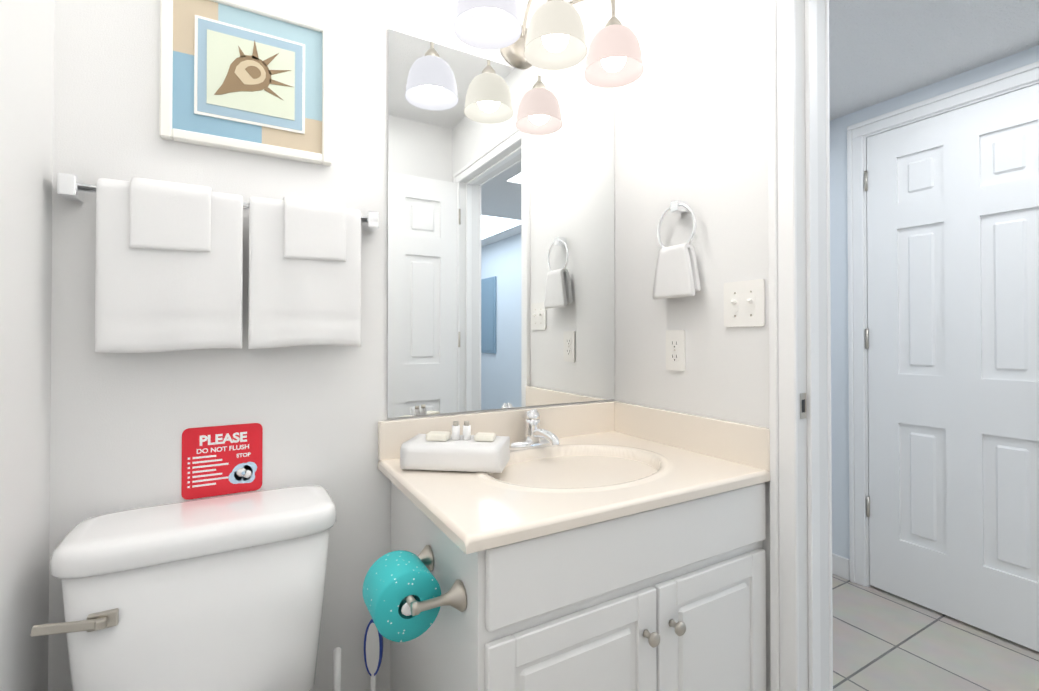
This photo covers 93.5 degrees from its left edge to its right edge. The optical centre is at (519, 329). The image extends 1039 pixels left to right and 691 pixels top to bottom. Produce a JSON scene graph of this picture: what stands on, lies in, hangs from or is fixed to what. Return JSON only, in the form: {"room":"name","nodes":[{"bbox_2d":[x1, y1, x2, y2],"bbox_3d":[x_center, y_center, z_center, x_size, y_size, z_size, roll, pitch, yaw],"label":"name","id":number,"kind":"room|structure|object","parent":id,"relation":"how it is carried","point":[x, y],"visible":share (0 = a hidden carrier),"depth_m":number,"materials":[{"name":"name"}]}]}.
{"room":"bathroom","nodes":[
{"label":"bathroom","id":0,"kind":"room"},
{"bbox_2d":[0,0,53,690],"bbox_3d":[-0.578,-0.069,0.249,0.100,2.400,1.620,0,-1,-30],"label":"wall","id":1,"kind":"structure","parent":0,"point":[26,97],"depth_m":0.86,"materials":[{"name":"white paint"}]},
{"bbox_2d":[48,0,614,690],"bbox_3d":[-0.314,-0.059,1.391,1.690,2.400,0.100,0,-1,-30],"label":"wall","id":2,"kind":"structure","parent":0,"point":[120,424],"depth_m":1.14,"materials":[{"name":"white paint"}]},
{"bbox_2d":[57,173,379,352],"bbox_3d":[-0.632,-0.133,1.106,0.615,0.361,0.077,0,-1,-30],"label":"towel rail","id":3,"kind":"object","parent":2,"relation":"attached to","point":[169,268],"visible":1,"depth_m":1.06,"materials":[{"name":"white fabric"}]},
{"bbox_2d":[181,423,262,499],"bbox_3d":[-0.678,0.298,1.118,0.158,0.158,0.009,0,-1,-30],"label":"sign","id":4,"kind":"object","parent":2,"relation":"attached to","point":[221,460],"visible":1,"depth_m":1.12,"materials":[{"name":"red plastic"}]},
{"bbox_2d":[159,0,331,165],"bbox_3d":[-0.626,-0.591,1.145,0.350,0.350,0.022,0,-1,-30],"label":"picture frame","id":5,"kind":"object","parent":2,"relation":"attached to","point":[246,76],"visible":1,"depth_m":1.13,"materials":[{"name":"white"}]},
{"bbox_2d":[387,29,614,417],"bbox_3d":[-0.012,-0.285,1.503,0.784,1.044,0.005,0,-1,-30],"label":"mirror","id":6,"kind":"object","parent":2,"relation":"attached to","point":[500,284],"visible":1,"depth_m":1.46,"materials":[{"name":"white mirror"}]},
{"bbox_2d":[453,0,643,87],"bbox_3d":[0.067,-0.886,1.386,0.582,0.265,0.296,0,-1,-30],"label":"sconce","id":7,"kind":"object","parent":2,"relation":"attached to","point":[552,37],"visible":1,"depth_m":1.35,"materials":[{"name":"white glass"}]},
{"bbox_2d":[614,0,828,690],"bbox_3d":[1.529,-0.074,-0.263,0.130,2.400,4.600,0,-1,-30],"label":"wall","id":8,"kind":"structure","parent":0,"point":[691,115],"depth_m":1.35,"materials":[{"name":"white paint"}]},
{"bbox_2d":[666,330,685,370],"bbox_3d":[0.465,0.060,1.458,0.007,0.120,0.072,0,-1,-30],"label":"electrical outlet plate","id":9,"kind":"object","parent":8,"relation":"attached to","point":[675,349],"visible":1,"depth_m":1.45,"materials":[{"name":"white plastic"}]},
{"bbox_2d":[653,200,700,298],"bbox_3d":[0.460,-0.234,1.420,0.056,0.281,0.149,0,-1,-30],"label":"towel ring","id":10,"kind":"object","parent":8,"relation":"attached to","point":[677,273],"visible":1,"depth_m":1.40,"materials":[{"name":"white fabric"}]},
{"bbox_2d":[653,243,700,298],"bbox_3d":[0.454,-0.170,1.416,0.042,0.152,0.149,0,-1,-30],"label":"towel","id":11,"kind":"object","parent":10,"relation":"hanging from","point":[677,273],"depth_m":1.39,"materials":[{"name":"white fabric"}]},
{"bbox_2d":[724,279,764,326],"bbox_3d":[0.573,-0.068,1.258,0.017,0.118,0.116,0,-1,-30],"label":"switch plate","id":12,"kind":"object","parent":8,"relation":"attached to","point":[744,303],"visible":1,"depth_m":1.26,"materials":[{"name":"white plastic"}]},
{"bbox_2d":[767,0,832,690],"bbox_3d":[0.894,0.087,0.847,0.168,2.098,0.876,0,-1,-30],"label":"door frame","id":13,"kind":"structure","parent":8,"relation":"attached to","point":[783,393],"depth_m":1.16,"materials":[{"name":"white wood"}]},
{"bbox_2d":[800,393,805,418],"bbox_3d":[0.670,0.179,1.155,0.024,0.060,0.002,0,-1,-30],"label":"plate","id":14,"kind":"object","parent":13,"relation":"attached to","point":[802,405],"visible":1,"depth_m":1.15,"materials":[{"name":"silver metal"}]},
{"bbox_2d":[829,0,1038,120],"bbox_3d":[2.098,-1.046,0.071,1.180,0.050,4.600,0,-1,-30],"label":"ceiling","id":15,"kind":"structure","parent":0,"point":[880,51],"depth_m":1.70,"materials":[{"name":"white paint"}]},
{"bbox_2d":[830,45,1038,558],"bbox_3d":[2.653,-0.068,0.380,0.100,2.400,4.600,0,-1,-30],"label":"wall","id":16,"kind":"structure","parent":0,"point":[839,339],"depth_m":2.28,"materials":[{"name":"white paint"}]},
{"bbox_2d":[832,553,837,575],"bbox_3d":[0.967,1.100,2.031,1.180,0.095,0.040,0,-1,-30],"label":"baseboard","id":17,"kind":"structure","parent":16,"relation":"attached to","point":[834,556],"depth_m":2.30,"materials":[{"name":"white wood"}]},
{"bbox_2d":[847,61,1038,586],"bbox_3d":[1.760,0.103,1.923,0.119,2.088,0.806,0,-1,-30],"label":"door frame","id":18,"kind":"structure","parent":16,"relation":"attached to","point":[860,133],"depth_m":2.20,"materials":[{"name":"white wood"}]},
{"bbox_2d":[864,84,1038,651],"bbox_3d":[1.709,0.133,1.898,0.108,2.003,0.668,0,-1,-30],"label":"hall door","id":19,"kind":"structure","parent":16,"relation":"in","point":[952,347],"depth_m":1.92,"materials":[{"name":"white wood"}]},
{"bbox_2d":[832,574,1038,690],"bbox_3d":[1.407,1.150,-0.344,2.970,0.050,4.800,0,-1,-30],"label":"floor","id":20,"kind":"structure","parent":0,"point":[883,640],"depth_m":1.74,"materials":[{"name":"white tile"}]},
{"bbox_2d":[31,485,335,690],"bbox_3d":[-0.516,0.752,0.789,0.476,0.767,0.714,0,-1,-30],"label":"toilet","id":21,"kind":"object","parent":20,"relation":"on","point":[223,593],"visible":1,"depth_m":0.92,"materials":[{"name":"white ceramic"}]},
{"bbox_2d":[333,647,340,690],"bbox_3d":[-0.436,0.952,1.167,0.080,0.374,0.080,0,-1,-30],"label":"plunger","id":22,"kind":"object","parent":20,"relation":"on","point":[337,669],"visible":1,"depth_m":1.16,"materials":[{"name":"white plastic"}]},
{"bbox_2d":[364,619,382,690],"bbox_3d":[-0.366,0.932,1.225,0.060,0.414,0.060,0,-1,-30],"label":"toilet brush","id":23,"kind":"object","parent":20,"relation":"on","point":[373,646],"visible":0.9,"depth_m":1.22,"materials":[{"name":"white plastic"}]},
{"bbox_2d":[362,401,769,690],"bbox_3d":[0.078,0.685,1.200,0.925,0.910,0.601,0,-1,-30],"label":"bathroom vanity","id":24,"kind":"object","parent":20,"relation":"on","point":[608,546],"visible":1,"depth_m":1.03,"materials":[{"name":"white wood"}]},
{"bbox_2d":[378,401,769,553],"bbox_3d":[0.122,0.354,1.240,0.812,0.228,0.582,0,-1,-30],"label":"countertop","id":25,"kind":"structure","parent":24,"relation":"on","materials":[{"name":"white stone"}]},
{"bbox_2d":[400,421,509,472],"bbox_3d":[-0.156,0.284,1.230,0.285,0.108,0.270,0,-1,-30],"label":"folded towel","id":26,"kind":"object","parent":25,"relation":"on","point":[425,446],"depth_m":1.17,"materials":[{"name":"white fabric"}]},
{"bbox_2d":[509,409,560,449],"bbox_3d":[0.060,0.287,1.398,0.156,0.109,0.184,0,-1,-30],"label":"faucet","id":27,"kind":"object","parent":25,"relation":"on","point":[528,428],"depth_m":1.42,"materials":[{"name":"silver metal"}]}
]}

